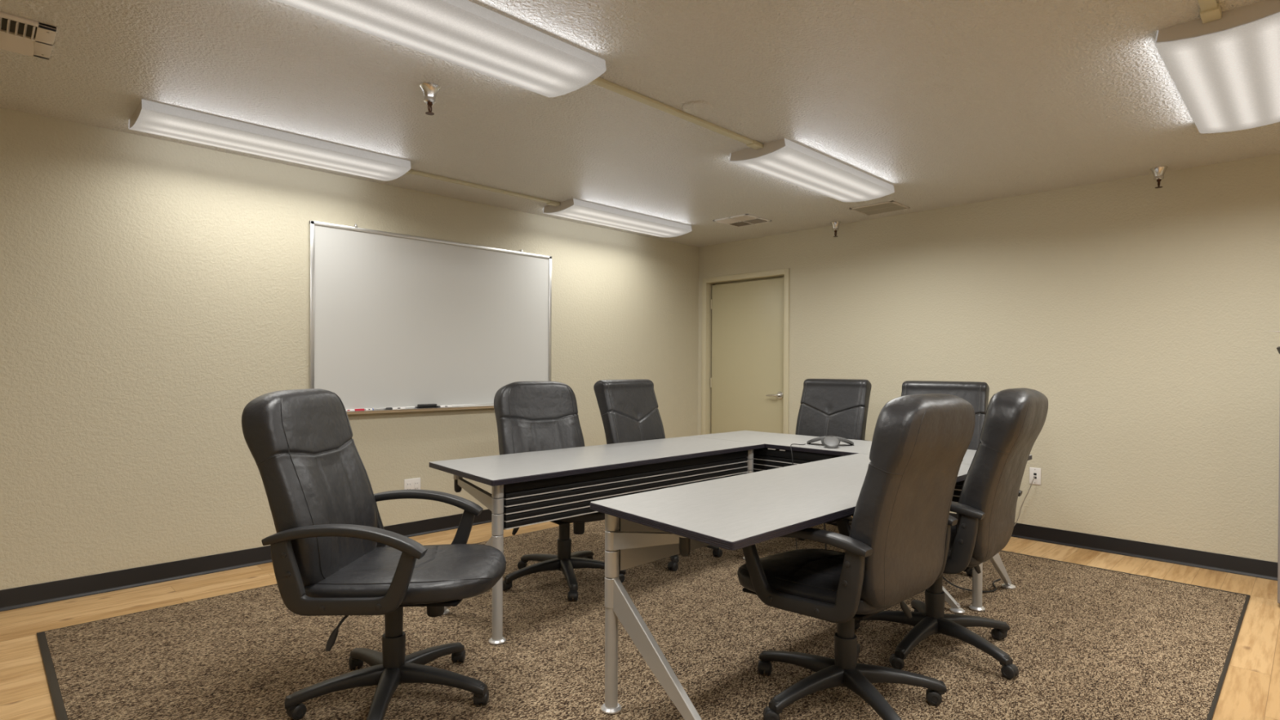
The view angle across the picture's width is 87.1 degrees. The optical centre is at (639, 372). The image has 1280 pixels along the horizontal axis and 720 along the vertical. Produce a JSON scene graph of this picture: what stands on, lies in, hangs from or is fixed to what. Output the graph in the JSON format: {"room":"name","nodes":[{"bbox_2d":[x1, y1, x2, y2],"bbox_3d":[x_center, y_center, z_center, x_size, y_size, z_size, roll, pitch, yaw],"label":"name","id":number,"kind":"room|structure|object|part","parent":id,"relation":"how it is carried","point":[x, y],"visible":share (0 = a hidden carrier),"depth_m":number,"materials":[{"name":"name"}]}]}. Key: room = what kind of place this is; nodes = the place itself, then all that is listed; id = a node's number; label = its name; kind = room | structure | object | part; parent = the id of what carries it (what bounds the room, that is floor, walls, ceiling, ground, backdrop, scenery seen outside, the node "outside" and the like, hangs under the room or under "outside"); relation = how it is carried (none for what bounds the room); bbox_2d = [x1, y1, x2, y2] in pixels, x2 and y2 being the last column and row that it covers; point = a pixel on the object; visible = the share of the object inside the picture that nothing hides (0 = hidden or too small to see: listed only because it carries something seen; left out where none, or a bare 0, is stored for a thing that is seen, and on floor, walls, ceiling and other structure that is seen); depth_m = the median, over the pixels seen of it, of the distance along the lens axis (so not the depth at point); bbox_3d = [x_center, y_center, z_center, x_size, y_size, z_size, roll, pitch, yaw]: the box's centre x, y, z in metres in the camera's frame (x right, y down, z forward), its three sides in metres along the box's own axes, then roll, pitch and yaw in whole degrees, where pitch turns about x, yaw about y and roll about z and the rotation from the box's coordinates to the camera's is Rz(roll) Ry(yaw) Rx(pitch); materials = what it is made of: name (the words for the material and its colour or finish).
{"room":"conference room","nodes":[
{"label":"conference room","id":0,"kind":"room"},
{"bbox_2d":[0,107,698,590],"bbox_3d":[-1.870,-0.063,4.589,6.803,2.440,0.150,0,1,-45],"label":"wall","id":1,"kind":"structure","parent":0,"point":[152,290],"depth_m":3.81,"materials":[{"name":"beige paint"}]},
{"bbox_2d":[0,509,492,611],"bbox_3d":[-1.747,1.106,4.609,6.603,0.102,0.013,0,1,-45],"label":"baseboard","id":2,"kind":"structure","parent":1,"relation":"attached to","point":[17,597],"depth_m":3.71,"materials":[{"name":"black plastic"}]},
{"bbox_2d":[404,477,420,489],"bbox_3d":[-1.607,0.807,4.754,0.122,0.116,0.016,0,1,-45],"label":"wall outlet","id":3,"kind":"object","parent":1,"relation":"attached to","point":[412,483],"visible":0.61,"depth_m":4.75,"materials":[{"name":"white plastic"}]},
{"bbox_2d":[406,482,411,489],"bbox_3d":[-1.623,0.807,4.730,0.034,0.066,0.004,0,1,-45],"label":"receptacle","id":4,"kind":"object","parent":3,"relation":"attached to","point":[408,484],"depth_m":4.73,"materials":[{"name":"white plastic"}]},
{"bbox_2d":[413,481,418,489],"bbox_3d":[-1.583,0.807,4.769,0.034,0.066,0.004,0,1,-45],"label":"receptacle","id":5,"kind":"object","parent":3,"relation":"attached to","point":[415,483],"depth_m":4.77,"materials":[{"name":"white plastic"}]},
{"bbox_2d":[309,220,551,414],"bbox_3d":[-1.393,-0.354,4.898,1.894,1.255,0.073,0,1,-45],"label":"whiteboard","id":6,"kind":"object","parent":1,"relation":"attached to","point":[397,320],"visible":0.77,"depth_m":4.77,"materials":[{"name":"white plastic"}]},
{"bbox_2d":[346,408,364,411],"bbox_3d":[-1.882,0.250,4.418,0.145,0.019,0.018,0,1,-45],"label":"marker","id":7,"kind":"object","parent":6,"relation":"on","point":[347,410],"visible":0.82,"depth_m":4.42,"materials":[{"name":"white plastic"}]},
{"bbox_2d":[386,407,404,409],"bbox_3d":[-1.677,0.249,4.622,0.133,0.019,0.018,0,1,-45],"label":"marker","id":8,"kind":"object","parent":6,"relation":"on","point":[387,408],"visible":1,"depth_m":4.61,"materials":[{"name":"white plastic"}]},
{"bbox_2d":[346,405,493,414],"bbox_3d":[-1.366,0.263,4.921,1.764,0.022,0.057,0,1,-45],"label":"marker tray","id":9,"kind":"object","parent":6,"relation":"on","point":[377,409],"depth_m":4.65,"materials":[{"name":"silver metal"}]},
{"bbox_2d":[417,404,437,408],"bbox_3d":[-1.510,0.241,4.781,0.136,0.032,0.044,0,1,-45],"label":"eraser","id":10,"kind":"object","parent":6,"relation":"on","point":[419,406],"visible":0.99,"depth_m":4.76,"materials":[{"name":"black"}]},
{"bbox_2d":[436,404,452,407],"bbox_3d":[-1.416,0.249,4.880,0.113,0.019,0.018,0,1,-45],"label":"marker","id":11,"kind":"object","parent":6,"relation":"on","point":[451,406],"visible":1,"depth_m":4.87,"materials":[{"name":"white plastic"}]},
{"bbox_2d":[0,0,1279,247],"bbox_3d":[0.865,-1.302,1.968,7.003,0.100,7.801,0,1,-45],"label":"ceiling","id":12,"kind":"structure","parent":0,"point":[943,103],"depth_m":3.06,"materials":[{"name":"white paint"}]},
{"bbox_2d":[0,11,57,59],"bbox_3d":[-2.435,-1.260,2.436,0.472,0.026,0.350,0,1,-45],"label":"ceiling vent","id":13,"kind":"object","parent":12,"relation":"in","point":[20,35],"visible":1,"depth_m":2.54,"materials":[{"name":"beige metal"}]},
{"bbox_3d":[-2.504,-1.260,2.484,0.402,0.026,0.114,0,1,-45],"label":"damper blade","id":14,"kind":"part","parent":13,"relation":"part of","materials":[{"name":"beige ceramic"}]},
{"bbox_2d":[128,98,410,181],"bbox_3d":[-1.987,-1.244,3.739,1.320,0.070,0.384,0,1,-45],"label":"ceiling light","id":15,"kind":"object","parent":12,"relation":"attached to","point":[149,117],"visible":1,"depth_m":3.58,"materials":[{"name":"white plastic"}]},
{"bbox_3d":[-2.448,-1.244,3.282,0.012,0.067,0.374,0,1,-45],"label":"plate","id":16,"kind":"part","parent":15,"relation":"part of","materials":[{"name":"grey ceramic"}]},
{"bbox_2d":[419,82,439,115],"bbox_3d":[-0.932,-1.207,2.987,0.088,0.122,0.088,0,0,11],"label":"sprinkler","id":17,"kind":"object","parent":12,"relation":"attached to","point":[429,90],"visible":1,"depth_m":2.97,"materials":[{"name":"silver metal"}]},
{"bbox_2d":[275,0,606,97],"bbox_3d":[-0.739,-1.228,2.385,1.320,0.070,0.384,0,1,-45],"label":"ceiling light","id":18,"kind":"object","parent":12,"relation":"attached to","point":[465,33],"visible":1,"depth_m":2.43,"materials":[{"name":"white plastic"}]},
{"bbox_2d":[404,168,559,206],"bbox_3d":[-1.067,-1.268,4.644,1.260,0.024,0.052,0,1,-45],"label":"cable raceway","id":19,"kind":"object","parent":12,"relation":"attached to","point":[410,171],"visible":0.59,"depth_m":4.61,"materials":[{"name":"beige plastic"}]},
{"bbox_2d":[542,198,692,237],"bbox_3d":[-0.150,-1.246,5.552,1.320,0.070,0.384,0,1,-45],"label":"ceiling light","id":20,"kind":"object","parent":12,"relation":"attached to","point":[574,209],"visible":1,"depth_m":5.38,"materials":[{"name":"white plastic"}]},
{"bbox_3d":[-0.612,-1.247,5.094,0.012,0.067,0.374,0,1,-45],"label":"plate","id":21,"kind":"part","parent":20,"relation":"part of","materials":[{"name":"grey ceramic"}]},
{"bbox_2d":[588,76,763,149],"bbox_3d":[0.206,-1.252,3.287,1.293,0.024,0.052,0,1,-45],"label":"cable raceway","id":22,"kind":"object","parent":12,"relation":"attached to","point":[600,82],"visible":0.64,"depth_m":3.23,"materials":[{"name":"beige plastic"}]},
{"bbox_2d":[682,101,712,114],"bbox_3d":[0.274,-1.258,3.205,0.146,0.011,0.146,0,1,-45],"label":"disc","id":23,"kind":"object","parent":12,"relation":"attached to","point":[692,107],"visible":1,"depth_m":3.18,"materials":[{"name":"white paint"}]},
{"bbox_2d":[712,213,771,227],"bbox_3d":[0.859,-1.270,5.657,0.350,0.013,0.350,0,1,-45],"label":"ceiling vent","id":24,"kind":"object","parent":12,"relation":"in","point":[745,220],"visible":1,"depth_m":5.63,"materials":[{"name":"white plastic"}]},
{"bbox_2d":[728,137,894,202],"bbox_3d":[1.118,-1.231,4.226,1.320,0.070,0.384,0,1,-45],"label":"ceiling light","id":25,"kind":"object","parent":12,"relation":"attached to","point":[784,159],"visible":0.99,"depth_m":4.05,"materials":[{"name":"white plastic"}]},
{"bbox_3d":[0.657,-1.232,3.768,0.012,0.067,0.374,0,1,-45],"label":"plate","id":26,"kind":"part","parent":25,"relation":"part of","materials":[{"name":"grey ceramic"}]},
{"bbox_2d":[830,221,840,236],"bbox_3d":[1.659,-1.212,5.712,0.088,0.122,0.088,0,0,-12],"label":"sprinkler","id":27,"kind":"object","parent":12,"relation":"attached to","point":[835,224],"visible":1,"depth_m":5.69,"materials":[{"name":"silver metal"}]},
{"bbox_2d":[848,200,910,215],"bbox_3d":[1.848,-1.264,5.194,0.300,0.010,0.350,0,1,-45],"label":"ceiling vent","id":28,"kind":"object","parent":12,"relation":"in","point":[891,206],"visible":1,"depth_m":5.17,"materials":[{"name":"beige metal"}]},
{"bbox_2d":[1150,165,1168,188],"bbox_3d":[3.183,-1.194,4.131,0.088,0.122,0.088,0,0,22],"label":"sprinkler","id":29,"kind":"object","parent":12,"relation":"attached to","point":[1158,172],"visible":1,"depth_m":4.11,"materials":[{"name":"silver metal"}]},
{"bbox_2d":[1197,0,1222,23],"bbox_3d":[1.550,-1.236,1.908,1.260,0.024,0.052,0,1,-45],"label":"cable raceway","id":30,"kind":"object","parent":12,"relation":"attached to","point":[1210,11],"visible":1,"depth_m":2.29,"materials":[{"name":"beige plastic"}]},
{"bbox_2d":[1154,0,1279,133],"bbox_3d":[2.487,-1.214,2.795,1.320,0.070,0.384,0,1,-45],"label":"ceiling light","id":31,"kind":"object","parent":12,"relation":"attached to","point":[1225,71],"visible":1,"depth_m":2.60,"materials":[{"name":"white plastic"}]},
{"bbox_3d":[2.025,-1.215,2.337,0.012,0.067,0.374,0,1,-45],"label":"plate","id":32,"kind":"part","parent":31,"relation":"part of","materials":[{"name":"grey ceramic"}]},
{"bbox_2d":[0,515,1279,719],"bbox_3d":[0.852,1.238,1.986,7.003,0.100,7.801,0,1,-45],"label":"floor","id":33,"kind":"structure","parent":0,"point":[1251,687],"depth_m":3.27,"materials":[{"name":"brown wood"}]},
{"bbox_2d":[36,520,1250,719],"bbox_3d":[0.280,1.172,3.282,4.615,0.008,3.750,0,1,-45],"label":"area rug","id":34,"kind":"object","parent":33,"relation":"on","point":[1084,642],"visible":0.6,"depth_m":2.82,"materials":[{"name":"brown carpet"}]},
{"bbox_2d":[241,388,506,719],"bbox_3d":[-0.901,0.615,2.403,0.844,1.105,0.704,0,0,3],"label":"office chair","id":35,"kind":"object","parent":34,"relation":"on","point":[332,552],"visible":1,"depth_m":2.26,"materials":[{"name":"black leather"}]},
{"bbox_3d":[-1.165,0.403,2.418,0.272,0.687,0.541,-1,0,3],"label":"backrest","id":36,"kind":"part","parent":35,"relation":"part of","materials":[{"name":"black leather"}]},
{"bbox_3d":[-0.952,0.833,2.240,0.020,0.119,0.212,0,0,25],"label":"height lever","id":37,"kind":"part","parent":35,"relation":"part of","materials":[{"name":"grey plastic"}]},
{"bbox_3d":[-0.922,0.632,2.103,0.463,0.251,0.031,-1,0,3],"label":"arm frame","id":38,"kind":"part","parent":35,"relation":"part of","materials":[{"name":"grey plastic"}]},
{"bbox_3d":[-0.921,0.529,2.102,0.512,0.106,0.060,-1,0,3],"label":"armrest","id":39,"kind":"part","parent":35,"relation":"part of","materials":[{"name":"grey plastic"}]},
{"bbox_3d":[-0.801,0.711,2.400,0.623,0.094,0.527,-1,0,3],"label":"seat","id":40,"kind":"part","parent":35,"relation":"part of","materials":[{"name":"black leather"}]},
{"bbox_3d":[-0.888,0.628,2.708,0.463,0.251,0.031,-1,0,3],"label":"arm frame","id":41,"kind":"part","parent":35,"relation":"part of","materials":[{"name":"grey plastic"}]},
{"bbox_3d":[-0.888,0.525,2.708,0.512,0.106,0.060,-1,0,3],"label":"armrest","id":42,"kind":"part","parent":35,"relation":"part of","materials":[{"name":"grey plastic"}]},
{"bbox_2d":[493,381,626,601],"bbox_3d":[-0.439,0.608,3.757,0.698,1.105,0.808,0,0,-38],"label":"office chair","id":43,"kind":"object","parent":34,"relation":"on","point":[531,415],"visible":0.41,"depth_m":3.85,"materials":[{"name":"black leather"}]},
{"bbox_3d":[-0.596,0.833,3.706,0.213,0.117,0.021,0,0,-15],"label":"height lever","id":44,"kind":"part","parent":43,"relation":"part of","materials":[{"name":"grey plastic"}]},
{"bbox_3d":[-0.589,0.397,3.974,0.541,0.687,0.272,0,0,-38],"label":"backrest","id":45,"kind":"part","parent":43,"relation":"part of","materials":[{"name":"black leather"}]},
{"bbox_3d":[-0.373,0.717,3.695,0.527,0.094,0.623,0,0,-38],"label":"seat","id":46,"kind":"part","parent":43,"relation":"part of","materials":[{"name":"black leather"}]},
{"bbox_2d":[429,435,764,644],"bbox_3d":[-0.150,0.803,3.725,1.974,0.719,0.683,0,1,-45],"label":"conference table","id":47,"kind":"object","parent":34,"relation":"on","point":[532,487],"visible":0.72,"depth_m":3.30,"materials":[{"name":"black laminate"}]},
{"bbox_3d":[-0.850,0.528,3.144,0.035,0.062,0.035,0,1,-45],"label":"knob","id":48,"kind":"part","parent":47,"relation":"part of","materials":[{"name":"grey plastic"}]},
{"bbox_3d":[-0.745,0.536,3.039,0.042,0.134,0.338,0,1,-45],"label":"support arm","id":49,"kind":"part","parent":47,"relation":"part of","materials":[{"name":"silver metal"}]},
{"bbox_3d":[-0.615,0.815,2.908,0.050,0.689,0.050,0,1,-45],"label":"leg","id":50,"kind":"part","parent":47,"relation":"part of","materials":[{"name":"silver metal"}]},
{"bbox_3d":[0.678,0.813,4.190,0.050,0.689,0.050,0,1,-45],"label":"leg","id":51,"kind":"part","parent":47,"relation":"part of","materials":[{"name":"silver metal"}]},
{"bbox_2d":[593,378,722,571],"bbox_3d":[0.160,0.605,4.286,0.786,1.111,0.676,1,0,38],"label":"office chair","id":52,"kind":"object","parent":34,"relation":"on","point":[628,409],"visible":0.28,"depth_m":4.34,"materials":[{"name":"black leather"}]},
{"bbox_3d":[-0.055,0.393,4.449,0.241,0.692,0.544,1,0,38],"label":"backrest","id":53,"kind":"part","parent":52,"relation":"part of","materials":[{"name":"black leather"}]},
{"bbox_2d":[590,453,970,719],"bbox_3d":[0.732,0.814,2.783,2.047,0.719,0.689,0,1,-45],"label":"conference table","id":54,"kind":"object","parent":34,"relation":"on","point":[733,513],"visible":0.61,"depth_m":2.31,"materials":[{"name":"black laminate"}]},
{"bbox_3d":[-0.098,0.822,2.337,0.050,0.689,0.050,0,1,-45],"label":"leg","id":55,"kind":"part","parent":54,"relation":"part of","materials":[{"name":"silver metal"}]},
{"bbox_3d":[0.035,0.546,2.202,0.042,0.134,0.338,0,1,-45],"label":"support arm","id":56,"kind":"part","parent":54,"relation":"part of","materials":[{"name":"silver metal"}]},
{"bbox_3d":[0.570,0.585,2.981,1.796,0.210,0.003,0,1,-45],"label":"modesty panel","id":57,"kind":"part","parent":54,"relation":"part of","materials":[{"name":"silver metal"}]},
{"bbox_3d":[0.139,0.541,2.097,0.035,0.062,0.035,0,1,-45],"label":"knob","id":58,"kind":"part","parent":54,"relation":"part of","materials":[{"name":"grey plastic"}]},
{"bbox_2d":[823,522,826,549],"bbox_3d":[0.952,0.822,3.453,0.020,0.691,0.126,0,0,27],"label":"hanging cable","id":59,"kind":"object","parent":54,"relation":"hanging from","point":[824,522],"visible":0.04,"depth_m":3.43,"materials":[{"name":"black plastic"}]},
{"bbox_2d":[786,378,871,540],"bbox_3d":[1.292,0.606,4.923,0.705,1.111,0.789,1,1,43],"label":"office chair","id":60,"kind":"object","parent":34,"relation":"on","point":[837,407],"visible":0.32,"depth_m":5.07,"materials":[{"name":"black leather"}]},
{"bbox_3d":[1.466,0.396,5.131,0.544,0.692,0.241,1,1,43],"label":"backrest","id":61,"kind":"part","parent":60,"relation":"part of","materials":[{"name":"black leather"}]},
{"bbox_2d":[737,393,975,719],"bbox_3d":[0.720,0.622,2.414,0.700,1.108,0.770,0,1,-42],"label":"office chair","id":62,"kind":"object","parent":34,"relation":"on","point":[895,545],"visible":0.98,"depth_m":2.18,"materials":[{"name":"black leather"}]},
{"bbox_3d":[0.523,0.663,2.203,0.031,0.251,0.463,0,-3,-42],"label":"arm frame","id":63,"kind":"part","parent":62,"relation":"part of","materials":[{"name":"grey plastic"}]},
{"bbox_3d":[0.518,0.560,2.209,0.060,0.106,0.512,0,-3,-42],"label":"armrest","id":64,"kind":"part","parent":62,"relation":"part of","materials":[{"name":"grey plastic"}]},
{"bbox_3d":[0.682,0.752,2.479,0.527,0.094,0.623,0,-3,-42],"label":"seat","id":65,"kind":"part","parent":62,"relation":"part of","materials":[{"name":"black leather"}]},
{"bbox_3d":[0.972,0.662,2.611,0.031,0.251,0.463,0,-3,-42],"label":"arm frame","id":66,"kind":"part","parent":62,"relation":"part of","materials":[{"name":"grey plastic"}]},
{"bbox_3d":[0.966,0.560,2.617,0.060,0.106,0.512,0,-3,-42],"label":"armrest","id":67,"kind":"part","parent":62,"relation":"part of","materials":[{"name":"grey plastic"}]},
{"bbox_3d":[0.909,0.861,2.484,0.215,0.112,0.023,0,0,-18],"label":"height lever","id":68,"kind":"part","parent":62,"relation":"part of","materials":[{"name":"grey plastic"}]},
{"bbox_3d":[0.908,0.417,2.230,0.541,0.693,0.244,0,1,-43],"label":"backrest","id":69,"kind":"part","parent":62,"relation":"part of","materials":[{"name":"black leather"}]},
{"bbox_2d":[689,430,1031,611],"bbox_3d":[1.247,0.807,4.178,0.652,0.719,1.946,0,1,-45],"label":"conference table","id":70,"kind":"object","parent":34,"relation":"on","point":[776,453],"visible":0.23,"depth_m":4.10,"materials":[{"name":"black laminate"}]},
{"bbox_2d":[790,444,805,549],"bbox_3d":[0.914,0.799,3.957,0.083,0.731,0.338,0,0,18],"label":"phone cord","id":71,"kind":"object","parent":70,"relation":"hanging from","point":[791,444],"visible":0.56,"depth_m":4.03,"materials":[{"name":"black plastic"}]},
{"bbox_2d":[806,435,853,448],"bbox_3d":[1.140,0.417,4.127,0.254,0.058,0.282,1,1,43],"label":"phone","id":72,"kind":"object","parent":70,"relation":"on","point":[829,442],"visible":1,"depth_m":4.08,"materials":[{"name":"grey plastic"}]},
{"bbox_2d":[942,576,1000,592],"bbox_3d":[1.782,0.825,3.741,0.433,0.691,0.304,0,0,22],"label":"power cable","id":73,"kind":"object","parent":70,"relation":"hanging from","point":[944,578],"visible":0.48,"depth_m":3.62,"materials":[{"name":"black plastic"}]},
{"bbox_3d":[1.672,0.824,3.336,0.050,0.689,0.050,0,1,-45],"label":"leg","id":74,"kind":"part","parent":70,"relation":"part of","materials":[{"name":"silver metal"}]},
{"bbox_2d":[901,380,989,576],"bbox_3d":[1.770,0.614,4.181,0.707,1.111,0.789,1,1,39],"label":"office chair","id":75,"kind":"object","parent":34,"relation":"on","point":[976,393],"visible":0.07,"depth_m":4.28,"materials":[{"name":"black leather"}]},
{"bbox_3d":[1.957,0.404,4.377,0.544,0.692,0.241,1,1,39],"label":"backrest","id":76,"kind":"part","parent":75,"relation":"part of","materials":[{"name":"black leather"}]},
{"bbox_2d":[852,387,1048,679],"bbox_3d":[1.262,0.618,2.889,0.791,1.114,0.702,1,1,41],"label":"office chair","id":77,"kind":"object","parent":34,"relation":"on","point":[985,508],"visible":0.67,"depth_m":2.59,"materials":[{"name":"black leather"}]},
{"bbox_3d":[1.082,0.544,2.665,0.512,0.106,0.060,-1,-1,41],"label":"armrest","id":78,"kind":"part","parent":77,"relation":"part of","materials":[{"name":"grey plastic"}]},
{"bbox_3d":[1.087,0.647,2.661,0.463,0.251,0.031,-1,-1,41],"label":"arm frame","id":79,"kind":"part","parent":77,"relation":"part of","materials":[{"name":"grey plastic"}]},
{"bbox_3d":[1.210,0.733,2.955,0.623,0.094,0.527,-1,-1,41],"label":"seat","id":80,"kind":"part","parent":77,"relation":"part of","materials":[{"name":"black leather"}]},
{"bbox_3d":[1.432,0.847,2.988,0.214,0.115,0.022,0,0,-26],"label":"height lever","id":81,"kind":"part","parent":77,"relation":"part of","materials":[{"name":"grey plastic"}]},
{"bbox_3d":[1.480,0.543,3.122,0.512,0.106,0.060,-1,-1,41],"label":"armrest","id":82,"kind":"part","parent":77,"relation":"part of","materials":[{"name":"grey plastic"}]},
{"bbox_3d":[1.473,0.408,2.726,0.272,0.687,0.541,-1,-1,41],"label":"backrest","id":83,"kind":"part","parent":77,"relation":"part of","materials":[{"name":"black leather"}]},
{"bbox_2d":[1277,410,1279,603],"bbox_3d":[3.428,0.557,3.361,0.291,1.270,0.344,0,1,-45],"label":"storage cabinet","id":84,"kind":"object","parent":33,"relation":"on","point":[1278,552],"visible":1,"depth_m":3.41,"materials":[{"name":"grey"}]},
{"bbox_3d":[3.347,0.557,3.280,0.017,1.210,0.336,0,1,-45],"label":"door","id":85,"kind":"part","parent":84,"relation":"part of","materials":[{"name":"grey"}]},
{"bbox_2d":[697,153,1279,562],"bbox_3d":[3.275,-0.035,4.336,0.150,2.440,7.751,0,1,-45],"label":"wall","id":86,"kind":"structure","parent":0,"point":[1145,317],"depth_m":4.47,"materials":[{"name":"beige paint"}]},
{"bbox_2d":[701,268,789,435],"bbox_3d":[1.051,0.102,6.575,0.169,2.113,1.026,0,1,-45],"label":"door","id":87,"kind":"structure","parent":86,"relation":"in","point":[745,317],"depth_m":6.58,"materials":[{"name":"beige paint"}]},
{"bbox_3d":[1.256,0.216,6.308,0.063,0.072,0.162,0,1,-45],"label":"handle","id":88,"kind":"part","parent":87,"relation":"part of","materials":[{"name":"silver metal"}]},
{"bbox_2d":[1029,466,1040,484],"bbox_3d":[2.774,0.728,4.729,0.009,0.118,0.072,0,1,-45],"label":"outlet","id":89,"kind":"object","parent":86,"relation":"attached to","point":[1033,472],"visible":1,"depth_m":4.73,"materials":[{"name":"white plastic"}]},
{"bbox_2d":[1013,476,1035,526],"bbox_3d":[2.210,0.954,4.463,1.202,0.442,0.318,0,1,-40],"label":"cable","id":90,"kind":"object","parent":89,"relation":"attached to","point":[1034,477],"visible":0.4,"depth_m":4.76,"materials":[{"name":"beige plastic"}]},
{"bbox_2d":[949,512,1277,580],"bbox_3d":[3.577,1.138,3.917,0.013,0.102,6.310,0,1,-45],"label":"baseboard","id":91,"kind":"structure","parent":86,"relation":"attached to","point":[1258,568],"depth_m":4.26,"materials":[{"name":"black plastic"}]}
]}

